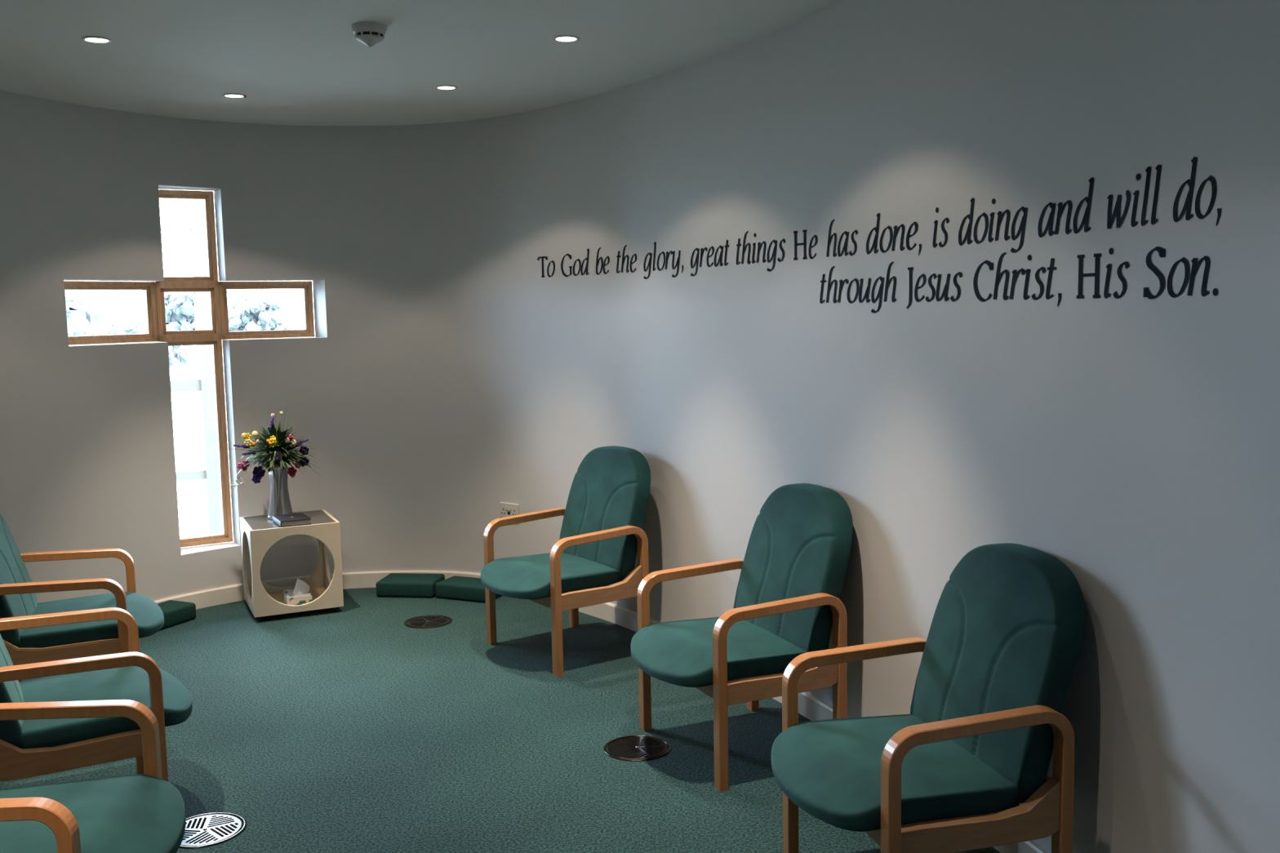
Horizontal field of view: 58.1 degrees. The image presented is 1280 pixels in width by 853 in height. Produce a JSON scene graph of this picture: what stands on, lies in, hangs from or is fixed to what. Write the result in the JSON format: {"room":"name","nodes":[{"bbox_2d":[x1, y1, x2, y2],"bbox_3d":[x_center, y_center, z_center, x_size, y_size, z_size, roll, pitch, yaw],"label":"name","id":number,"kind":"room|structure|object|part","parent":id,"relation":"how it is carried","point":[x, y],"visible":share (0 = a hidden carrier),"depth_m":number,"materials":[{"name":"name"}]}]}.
{"room":"house of worship","nodes":[
{"label":"house of worship","id":0,"kind":"room"},
{"bbox_2d":[0,0,844,125],"bbox_3d":[-0.935,-1.278,2.430,4.244,0.001,8.102,-1,6,0],"label":"ceiling","id":1,"kind":"structure","parent":0,"point":[295,62],"depth_m":4.61,"materials":[{"name":"paint"}]},
{"bbox_2d":[81,35,111,43],"bbox_3d":[-2.040,-1.452,4.325,0.104,0.006,0.104,-1,6,0],"label":"recessed light","id":2,"kind":"object","parent":1,"relation":"in","point":[94,39],"visible":1,"depth_m":4.32,"materials":[{"name":"white plastic"}]},
{"bbox_2d":[222,93,246,97],"bbox_3d":[-1.929,-1.571,5.483,0.110,0.013,0.104,-1,6,0],"label":"recessed light","id":3,"kind":"object","parent":1,"relation":"in","point":[227,95],"visible":1,"depth_m":5.48,"materials":[{"name":"white plastic"}]},
{"bbox_2d":[351,21,386,47],"bbox_3d":[-0.987,-1.424,4.203,0.124,0.076,0.124,-1,6,0],"label":"smoke detector","id":4,"kind":"object","parent":1,"relation":"attached to","point":[370,33],"visible":1,"depth_m":4.16,"materials":[{"name":"white plastic"}]},
{"bbox_2d":[435,84,457,89],"bbox_3d":[-0.905,-1.583,5.381,0.104,0.006,0.104,-1,6,0],"label":"recessed light","id":5,"kind":"object","parent":1,"relation":"in","point":[440,86],"visible":1,"depth_m":5.37,"materials":[{"name":"white plastic"}]},
{"bbox_2d":[552,35,579,42],"bbox_3d":[-0.285,-1.498,4.450,0.104,0.006,0.104,-1,6,0],"label":"recessed light","id":6,"kind":"object","parent":1,"relation":"in","point":[562,38],"visible":1,"depth_m":4.44,"materials":[{"name":"white plastic"}]},
{"bbox_2d":[0,587,999,852],"bbox_3d":[-0.885,1.344,2.703,4.244,0.001,8.102,-1,6,0],"label":"floor","id":7,"kind":"structure","parent":0,"point":[354,728],"depth_m":4.29,"materials":[{"name":"green carpet"}]},
{"bbox_2d":[0,515,164,682],"bbox_3d":[-2.322,0.699,4.650,0.726,0.933,0.657,-3,6,-21],"label":"armchair","id":8,"kind":"object","parent":7,"relation":"on","point":[18,597],"visible":0.81,"depth_m":4.44,"materials":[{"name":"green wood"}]},
{"bbox_3d":[-2.550,0.541,4.548,0.246,0.588,0.562,-3,6,-21],"label":"backrest","id":9,"kind":"part","parent":8,"relation":"part of","materials":[{"name":"green fabric"}]},
{"bbox_3d":[-2.217,0.838,4.378,0.434,0.139,0.036,-3,6,-21],"label":"rail","id":10,"kind":"part","parent":8,"relation":"part of","materials":[{"name":"brown wood"}]},
{"bbox_3d":[-2.215,0.887,4.380,0.500,0.612,0.044,-3,6,-21],"label":"arm frame","id":11,"kind":"part","parent":8,"relation":"part of","materials":[{"name":"brown wood"}]},
{"bbox_3d":[-2.433,0.831,4.950,0.500,0.612,0.044,-3,6,-21],"label":"arm frame","id":12,"kind":"part","parent":8,"relation":"part of","materials":[{"name":"brown wood"}]},
{"bbox_3d":[-2.226,0.781,4.695,0.523,0.102,0.562,-3,6,-21],"label":"seat","id":13,"kind":"part","parent":8,"relation":"part of","materials":[{"name":"green fabric"}]},
{"bbox_2d":[0,699,185,852],"bbox_3d":[-1.467,0.887,2.691,0.726,0.933,0.657,-2,6,-8],"label":"armchair","id":14,"kind":"object","parent":7,"relation":"on","point":[137,813],"visible":1,"depth_m":2.78,"materials":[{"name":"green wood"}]},
{"bbox_3d":[-1.426,1.078,2.405,0.500,0.612,0.044,-2,6,-8],"label":"arm frame","id":15,"kind":"part","parent":14,"relation":"part of","materials":[{"name":"brown wood"}]},
{"bbox_3d":[-1.511,1.016,3.009,0.500,0.612,0.044,-2,6,-8],"label":"arm frame","id":16,"kind":"part","parent":14,"relation":"part of","materials":[{"name":"brown wood"}]},
{"bbox_3d":[-1.364,0.971,2.714,0.523,0.102,0.562,-2,6,-8],"label":"seat","id":17,"kind":"part","parent":14,"relation":"part of","materials":[{"name":"green fabric"}]},
{"bbox_2d":[0,607,192,782],"bbox_3d":[-1.810,0.796,3.630,0.726,0.933,0.657,-4,7,-29],"label":"armchair","id":18,"kind":"object","parent":7,"relation":"on","point":[28,748],"visible":0.78,"depth_m":3.44,"materials":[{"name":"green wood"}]},
{"bbox_3d":[-2.023,0.640,3.495,0.246,0.588,0.562,-4,7,-29],"label":"backrest","id":19,"kind":"part","parent":18,"relation":"part of","materials":[{"name":"green fabric"}]},
{"bbox_3d":[-1.664,0.932,3.377,0.434,0.139,0.036,-4,7,-29],"label":"rail","id":20,"kind":"part","parent":18,"relation":"part of","materials":[{"name":"brown wood"}]},
{"bbox_3d":[-1.661,0.981,3.379,0.500,0.612,0.044,-4,7,-29],"label":"arm frame","id":21,"kind":"part","parent":18,"relation":"part of","materials":[{"name":"brown wood"}]},
{"bbox_3d":[-1.720,0.876,3.689,0.523,0.102,0.562,-4,7,-29],"label":"seat","id":22,"kind":"part","parent":18,"relation":"part of","materials":[{"name":"green fabric"}]},
{"bbox_2d":[157,600,195,630],"bbox_3d":[-2.499,0.989,5.982,0.190,0.088,0.335,2,7,24],"label":"kneeler","id":23,"kind":"object","parent":7,"relation":"on","point":[175,612],"visible":0.49,"depth_m":6.00,"materials":[{"name":"green fabric"}]},
{"bbox_2d":[179,812,247,848],"bbox_3d":[-1.356,1.257,3.592,0.247,0.006,0.247,-2,6,-11],"label":"floor vent","id":24,"kind":"object","parent":7,"relation":"in","point":[210,829],"visible":0.81,"depth_m":3.59,"materials":[{"name":"metal"}]},
{"bbox_2d":[240,509,343,621],"bbox_3d":[-1.895,0.747,6.256,0.456,0.488,0.456,-4,7,-25],"label":"side table","id":25,"kind":"object","parent":7,"relation":"on","point":[259,533],"visible":1,"depth_m":6.12,"materials":[{"name":"beige laminate"}]},
{"bbox_3d":[-2.094,0.745,6.161,0.016,0.456,0.424,-4,7,-25],"label":"panel","id":26,"kind":"part","parent":25,"relation":"part of","materials":[{"name":"beige laminate"}]},
{"bbox_2d":[266,466,293,519],"bbox_3d":[-1.963,0.363,6.267,0.134,0.275,0.136,-1,6,0],"label":"glass vase","id":27,"kind":"object","parent":25,"relation":"on","point":[288,509],"visible":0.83,"depth_m":6.25,"materials":[{"name":"glass"}]},
{"bbox_2d":[222,408,322,515],"bbox_3d":[-1.977,0.189,6.246,0.409,0.597,0.372,1,6,21],"label":"flower arrangement","id":28,"kind":"object","parent":27,"relation":"in","point":[272,450],"visible":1,"depth_m":6.19,"materials":[{"name":"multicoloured plant"}]},
{"bbox_3d":[-2.146,0.211,6.181,0.036,0.036,0.017,-3,6,-18],"label":"open flower","id":29,"kind":"part","parent":28,"relation":"part of","materials":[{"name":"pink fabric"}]},
{"bbox_3d":[-2.113,0.197,6.174,0.045,0.044,0.021,-3,6,-18],"label":"open flower","id":30,"kind":"part","parent":28,"relation":"part of","materials":[{"name":"plant"}]},
{"bbox_3d":[-2.100,0.054,6.163,0.039,0.040,0.018,-3,6,-18],"label":"open flower","id":31,"kind":"part","parent":28,"relation":"part of","materials":[{"name":"yellow plant"}]},
{"bbox_3d":[-2.096,0.087,6.160,0.042,0.042,0.019,-3,6,-18],"label":"open flower","id":32,"kind":"part","parent":28,"relation":"part of","materials":[{"name":"yellow plant"}]},
{"bbox_3d":[-2.064,0.281,6.202,0.052,0.054,0.024,-3,6,-18],"label":"open flower","id":33,"kind":"part","parent":28,"relation":"part of","materials":[{"name":"purple plant"}]},
{"bbox_3d":[-2.046,0.243,6.184,0.067,0.066,0.031,-3,6,-18],"label":"open flower","id":34,"kind":"part","parent":28,"relation":"part of","materials":[{"name":"purple plant"}]},
{"bbox_3d":[-1.959,0.085,6.157,0.050,0.051,0.023,-3,6,-18],"label":"open flower","id":35,"kind":"part","parent":28,"relation":"part of","materials":[{"name":"yellow plant"}]},
{"bbox_3d":[-1.932,0.156,6.154,0.050,0.050,0.023,-3,6,-18],"label":"open flower","id":36,"kind":"part","parent":28,"relation":"part of","materials":[{"name":"purple plant"}]},
{"bbox_3d":[-1.885,0.059,6.201,0.036,0.037,0.017,-3,6,-18],"label":"open flower","id":37,"kind":"part","parent":28,"relation":"part of","materials":[{"name":"plant"}]},
{"bbox_3d":[-1.883,0.243,6.233,0.050,0.051,0.023,-3,6,-18],"label":"open flower","id":38,"kind":"part","parent":28,"relation":"part of","materials":[{"name":"red plant"}]},
{"bbox_3d":[-1.822,0.132,6.244,0.053,0.054,0.024,-3,6,-18],"label":"open flower","id":39,"kind":"part","parent":28,"relation":"part of","materials":[{"name":"purple plant"}]},
{"bbox_3d":[-1.825,0.190,6.253,0.055,0.057,0.026,-3,6,-18],"label":"open flower","id":40,"kind":"part","parent":28,"relation":"part of","materials":[{"name":"purple plant"}]},
{"bbox_3d":[-1.990,0.712,6.453,0.456,0.456,0.016,-4,7,-25],"label":"panel","id":41,"kind":"part","parent":25,"relation":"part of","materials":[{"name":"beige laminate"}]},
{"bbox_2d":[250,586,326,604],"bbox_3d":[-1.891,0.951,6.277,0.424,0.014,0.424,-4,7,-25],"label":"shelf","id":42,"kind":"object","parent":25,"relation":"attached to","point":[277,593],"depth_m":6.42,"materials":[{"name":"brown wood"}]},
{"bbox_3d":[-1.899,0.511,6.232,0.424,0.010,0.424,-4,7,-25],"label":"glass","id":43,"kind":"part","parent":25,"relation":"part of","materials":[{"name":"grey"}]},
{"bbox_2d":[271,512,311,527],"bbox_3d":[-1.855,0.498,6.130,0.160,0.032,0.205,-4,7,-29],"label":"book","id":44,"kind":"object","parent":25,"relation":"on","point":[295,519],"visible":1,"depth_m":6.07,"materials":[{"name":"black leather"}]},
{"bbox_2d":[283,578,312,605],"bbox_3d":[-1.848,0.882,6.212,0.128,0.135,0.200,-4,6,-22],"label":"tissue box","id":45,"kind":"object","parent":25,"relation":"on","point":[300,594],"visible":1,"depth_m":6.17,"materials":[{"name":"white cardboard"}]},
{"bbox_3d":[-1.696,0.718,6.348,0.016,0.456,0.424,-4,7,-25],"label":"panel","id":46,"kind":"part","parent":25,"relation":"part of","materials":[{"name":"beige laminate"}]},
{"bbox_2d":[376,573,444,597],"bbox_3d":[-1.306,0.905,6.565,0.335,0.088,0.235,0,6,8],"label":"kneeler","id":47,"kind":"object","parent":7,"relation":"on","point":[394,584],"visible":0.91,"depth_m":6.46,"materials":[{"name":"green fabric"}]},
{"bbox_2d":[404,615,452,628],"bbox_3d":[-1.094,1.007,5.947,0.247,0.006,0.247,-4,7,-28],"label":"floor vent","id":48,"kind":"object","parent":7,"relation":"in","point":[424,621],"visible":1,"depth_m":5.94,"materials":[{"name":"metal"}]},
{"bbox_2d":[435,576,502,602],"bbox_3d":[-0.954,0.910,6.450,0.335,0.088,0.200,2,7,24],"label":"kneeler","id":49,"kind":"object","parent":7,"relation":"on","point":[455,588],"visible":0.65,"depth_m":6.38,"materials":[{"name":"green fabric"}]},
{"bbox_2d":[480,445,650,677],"bbox_3d":[-0.358,0.586,5.377,0.726,0.933,0.657,-5,7,-35],"label":"armchair","id":50,"kind":"object","parent":7,"relation":"on","point":[592,562],"visible":1,"depth_m":5.29,"materials":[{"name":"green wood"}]},
{"bbox_3d":[-0.528,0.723,5.645,0.500,0.612,0.044,-5,7,-35],"label":"arm frame","id":51,"kind":"part","parent":50,"relation":"part of","materials":[{"name":"brown wood"}]},
{"bbox_3d":[-0.527,0.749,5.271,0.022,0.067,0.569,-5,7,-35],"label":"rail","id":52,"kind":"part","parent":50,"relation":"part of","materials":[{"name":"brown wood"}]},
{"bbox_3d":[-0.439,0.681,5.327,0.523,0.102,0.562,-5,7,-35],"label":"seat","id":53,"kind":"part","parent":50,"relation":"part of","materials":[{"name":"green fabric"}]},
{"bbox_3d":[-0.174,0.768,5.147,0.500,0.612,0.044,-5,7,-35],"label":"arm frame","id":54,"kind":"part","parent":50,"relation":"part of","materials":[{"name":"brown wood"}]},
{"bbox_3d":[-0.177,0.719,5.145,0.434,0.139,0.036,-5,7,-35],"label":"rail","id":55,"kind":"part","parent":50,"relation":"part of","materials":[{"name":"brown wood"}]},
{"bbox_3d":[-0.165,0.397,5.497,0.246,0.588,0.562,-5,7,-35],"label":"backrest","id":56,"kind":"part","parent":50,"relation":"part of","materials":[{"name":"green fabric"}]},
{"bbox_2d":[603,735,671,761],"bbox_3d":[-0.010,1.169,4.194,0.247,0.006,0.247,2,7,27],"label":"floor vent","id":57,"kind":"object","parent":7,"relation":"in","point":[629,748],"visible":1,"depth_m":4.18,"materials":[{"name":"metal"}]},
{"bbox_2d":[631,483,853,791],"bbox_3d":[0.346,0.700,4.152,0.726,0.933,0.657,-4,7,-24],"label":"armchair","id":58,"kind":"object","parent":7,"relation":"on","point":[788,604],"visible":0.95,"depth_m":4.02,"materials":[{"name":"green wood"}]},
{"bbox_3d":[0.229,0.833,4.450,0.500,0.612,0.044,-4,7,-24],"label":"arm frame","id":59,"kind":"part","parent":58,"relation":"part of","materials":[{"name":"brown wood"}]},
{"bbox_3d":[0.156,0.860,4.083,0.022,0.067,0.569,-4,7,-24],"label":"rail","id":60,"kind":"part","parent":58,"relation":"part of","materials":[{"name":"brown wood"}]},
{"bbox_3d":[0.255,0.793,4.120,0.523,0.102,0.562,-4,7,-24],"label":"seat","id":61,"kind":"part","parent":58,"relation":"part of","materials":[{"name":"green fabric"}]},
{"bbox_3d":[0.479,0.886,3.892,0.500,0.612,0.044,-4,7,-24],"label":"arm frame","id":62,"kind":"part","parent":58,"relation":"part of","materials":[{"name":"brown wood"}]},
{"bbox_3d":[0.476,0.838,3.891,0.434,0.139,0.036,-4,7,-24],"label":"rail","id":63,"kind":"part","parent":58,"relation":"part of","materials":[{"name":"brown wood"}]},
{"bbox_3d":[0.562,0.515,4.231,0.246,0.588,0.562,-4,7,-24],"label":"backrest","id":64,"kind":"part","parent":58,"relation":"part of","materials":[{"name":"green fabric"}]},
{"bbox_2d":[771,542,1084,852],"bbox_3d":[0.731,0.807,3.062,0.726,0.933,0.657,-3,6,-15],"label":"armchair","id":65,"kind":"object","parent":7,"relation":"on","point":[984,726],"visible":1,"depth_m":2.91,"materials":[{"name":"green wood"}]},
{"bbox_3d":[0.658,0.937,3.374,0.500,0.612,0.044,-3,6,-15],"label":"arm frame","id":66,"kind":"part","parent":65,"relation":"part of","materials":[{"name":"brown wood"}]},
{"bbox_3d":[0.530,0.964,3.022,0.022,0.067,0.569,-3,6,-15],"label":"rail","id":67,"kind":"part","parent":65,"relation":"part of","materials":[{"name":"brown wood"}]},
{"bbox_3d":[0.634,0.898,3.044,0.523,0.102,0.562,-3,6,-15],"label":"seat","id":68,"kind":"part","parent":65,"relation":"part of","materials":[{"name":"green fabric"}]},
{"bbox_3d":[0.819,0.995,2.785,0.500,0.612,0.044,-3,6,-15],"label":"arm frame","id":69,"kind":"part","parent":65,"relation":"part of","materials":[{"name":"brown wood"}]},
{"bbox_3d":[0.817,0.947,2.784,0.434,0.139,0.036,-3,6,-15],"label":"rail","id":70,"kind":"part","parent":65,"relation":"part of","materials":[{"name":"brown wood"}]},
{"bbox_3d":[0.959,0.624,3.106,0.246,0.588,0.562,-3,6,-15],"label":"backrest","id":71,"kind":"part","parent":65,"relation":"part of","materials":[{"name":"green fabric"}]},
{"bbox_2d":[0,0,1279,852],"bbox_3d":[-0.832,-0.053,3.379,3.451,2.637,7.047,-3,6,-22],"label":"wall","id":72,"kind":"structure","parent":0,"point":[1131,441],"depth_m":4.37,"materials":[{"name":"paint"}]},
{"bbox_2d":[64,189,315,547],"bbox_3d":[-2.509,-0.304,6.322,1.496,1.970,0.240,-7,8,-43],"label":"window","id":73,"kind":"structure","parent":72,"relation":"in","point":[153,292],"depth_m":6.41,"materials":[{"name":"brown wood"}]},
{"bbox_3d":[-2.823,-0.593,5.997,0.070,0.326,0.652,3,7,31],"label":"frame","id":74,"kind":"part","parent":73,"relation":"part of","materials":[{"name":"brown wood"}]},
{"bbox_3d":[-2.637,-0.627,6.287,0.055,0.324,0.055,1,6,22],"label":"corner post","id":75,"kind":"part","parent":73,"relation":"part of","materials":[{"name":"brown wood"}]},
{"bbox_3d":[-2.509,-1.037,6.330,0.331,0.515,0.070,-5,7,-31],"label":"frame","id":76,"kind":"part","parent":73,"relation":"part of","materials":[{"name":"brown wood"}]},
{"bbox_3d":[-2.501,-0.638,6.372,0.331,0.302,0.070,-5,7,-31],"label":"frame","id":77,"kind":"part","parent":73,"relation":"part of","materials":[{"name":"brown wood"}]},
{"bbox_3d":[-2.487,0.085,6.447,0.331,1.169,0.070,-5,7,-31],"label":"frame","id":78,"kind":"part","parent":73,"relation":"part of","materials":[{"name":"brown wood"}]},
{"bbox_3d":[-2.355,-0.650,6.457,0.055,0.324,0.055,1,6,22],"label":"corner post","id":79,"kind":"part","parent":73,"relation":"part of","materials":[{"name":"brown wood"}]},
{"bbox_3d":[-2.139,-0.668,6.595,0.523,0.326,0.070,-5,7,-32],"label":"frame","id":80,"kind":"part","parent":73,"relation":"part of","materials":[{"name":"brown wood"}]},
{"bbox_2d":[499,502,519,517],"bbox_3d":[-0.730,0.472,6.444,0.146,0.086,0.020,4,8,39],"label":"wall socket","id":81,"kind":"object","parent":72,"relation":"attached to","point":[506,509],"visible":0.94,"depth_m":6.44,"materials":[{"name":"white plastic"}]},
{"bbox_2d":[154,570,1047,852],"bbox_3d":[-0.774,1.220,3.425,3.450,0.093,6.858,-3,6,-22],"label":"baseboard","id":82,"kind":"structure","parent":72,"relation":"attached to","point":[811,708],"depth_m":6.25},
{"bbox_2d":[537,156,1221,279],"bbox_3d":[0.457,-0.670,4.304,0.292,0.169,4.160,-4,7,-24],"label":"lettering","id":83,"kind":"object","parent":72,"relation":"attached to","point":[1187,206],"depth_m":3.33,"materials":[{"name":"paint"}]},
{"bbox_2d":[819,246,1217,313],"bbox_3d":[0.959,-0.411,3.313,0.063,0.169,1.931,-3,6,-16],"label":"lettering","id":84,"kind":"object","parent":72,"relation":"attached to","point":[1195,265],"depth_m":3.12,"materials":[{"name":"paint"}]},
{"label":"outside","id":85,"kind":"structure","parent":0,"visible":0},
{"bbox_2d":[169,337,298,547],"bbox_3d":[-10.057,-2.919,46.428,100.000,0.001,87.000,-1,6,0],"label":"ground","id":86,"kind":"structure","parent":85,"point":[186,416],"depth_m":14.76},
{"bbox_2d":[64,289,101,336],"bbox_3d":[-18.212,-2.797,33.731,4.236,2.752,3.669,2,7,27],"label":"tree","id":87,"kind":"object","parent":86,"relation":"on","point":[80,319],"visible":0.06,"depth_m":33.37,"materials":[{"name":"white plant"}]},
{"bbox_2d":[80,319,191,367],"bbox_3d":[-13.219,-1.941,29.906,2.771,1.668,2.847,-1,6,0],"label":"tree","id":88,"kind":"object","parent":86,"relation":"on","point":[122,327],"visible":0.16,"depth_m":29.73,"materials":[{"name":"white plant"}]},
{"bbox_2d":[164,293,195,368],"bbox_3d":[-14.988,-3.237,37.897,2.429,2.621,2.555,-1,6,0],"label":"tree","id":89,"kind":"object","parent":86,"relation":"on","point":[179,308],"visible":0.41,"depth_m":37.01,"materials":[{"name":"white plant"}]},
{"bbox_3d":[-14.995,-3.574,37.862,2.429,1.945,2.555,-1,6,0],"label":"crown","id":90,"kind":"part","parent":89,"relation":"part of","materials":[{"name":"white plant"}]},
{"bbox_2d":[65,188,302,544],"bbox_3d":[-3.057,-0.317,7.552,4.400,2.620,0.100,-5,7,-31],"label":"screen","id":91,"kind":"object","parent":86,"relation":"on","point":[210,473],"visible":0.23,"depth_m":7.61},
{"bbox_3d":[-3.067,-0.869,7.494,4.400,0.010,0.060,-5,7,-31],"label":"rail","id":92,"kind":"part","parent":91,"relation":"part of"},
{"bbox_3d":[-3.056,-0.265,7.557,4.400,0.075,0.060,-5,7,-31],"label":"rail","id":93,"kind":"part","parent":91,"relation":"part of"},
{"bbox_3d":[-3.075,-1.276,7.452,4.400,0.010,0.060,-5,7,-31],"label":"rail","id":94,"kind":"part","parent":91,"relation":"part of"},
{"bbox_3d":[-3.044,0.330,7.619,4.400,0.060,0.060,-5,7,-31],"label":"rail","id":95,"kind":"part","parent":91,"relation":"part of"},
{"bbox_3d":[-2.877,-0.332,7.659,0.100,2.620,0.100,-5,7,-31],"label":"post","id":96,"kind":"part","parent":91,"relation":"part of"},
{"bbox_2d":[222,297,291,348],"bbox_3d":[-12.052,-2.897,35.856,2.076,2.259,2.334,-1,6,0],"label":"tree","id":97,"kind":"object","parent":86,"relation":"on","point":[245,315],"visible":0.52,"depth_m":35.31,"materials":[{"name":"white plant"}]}
]}

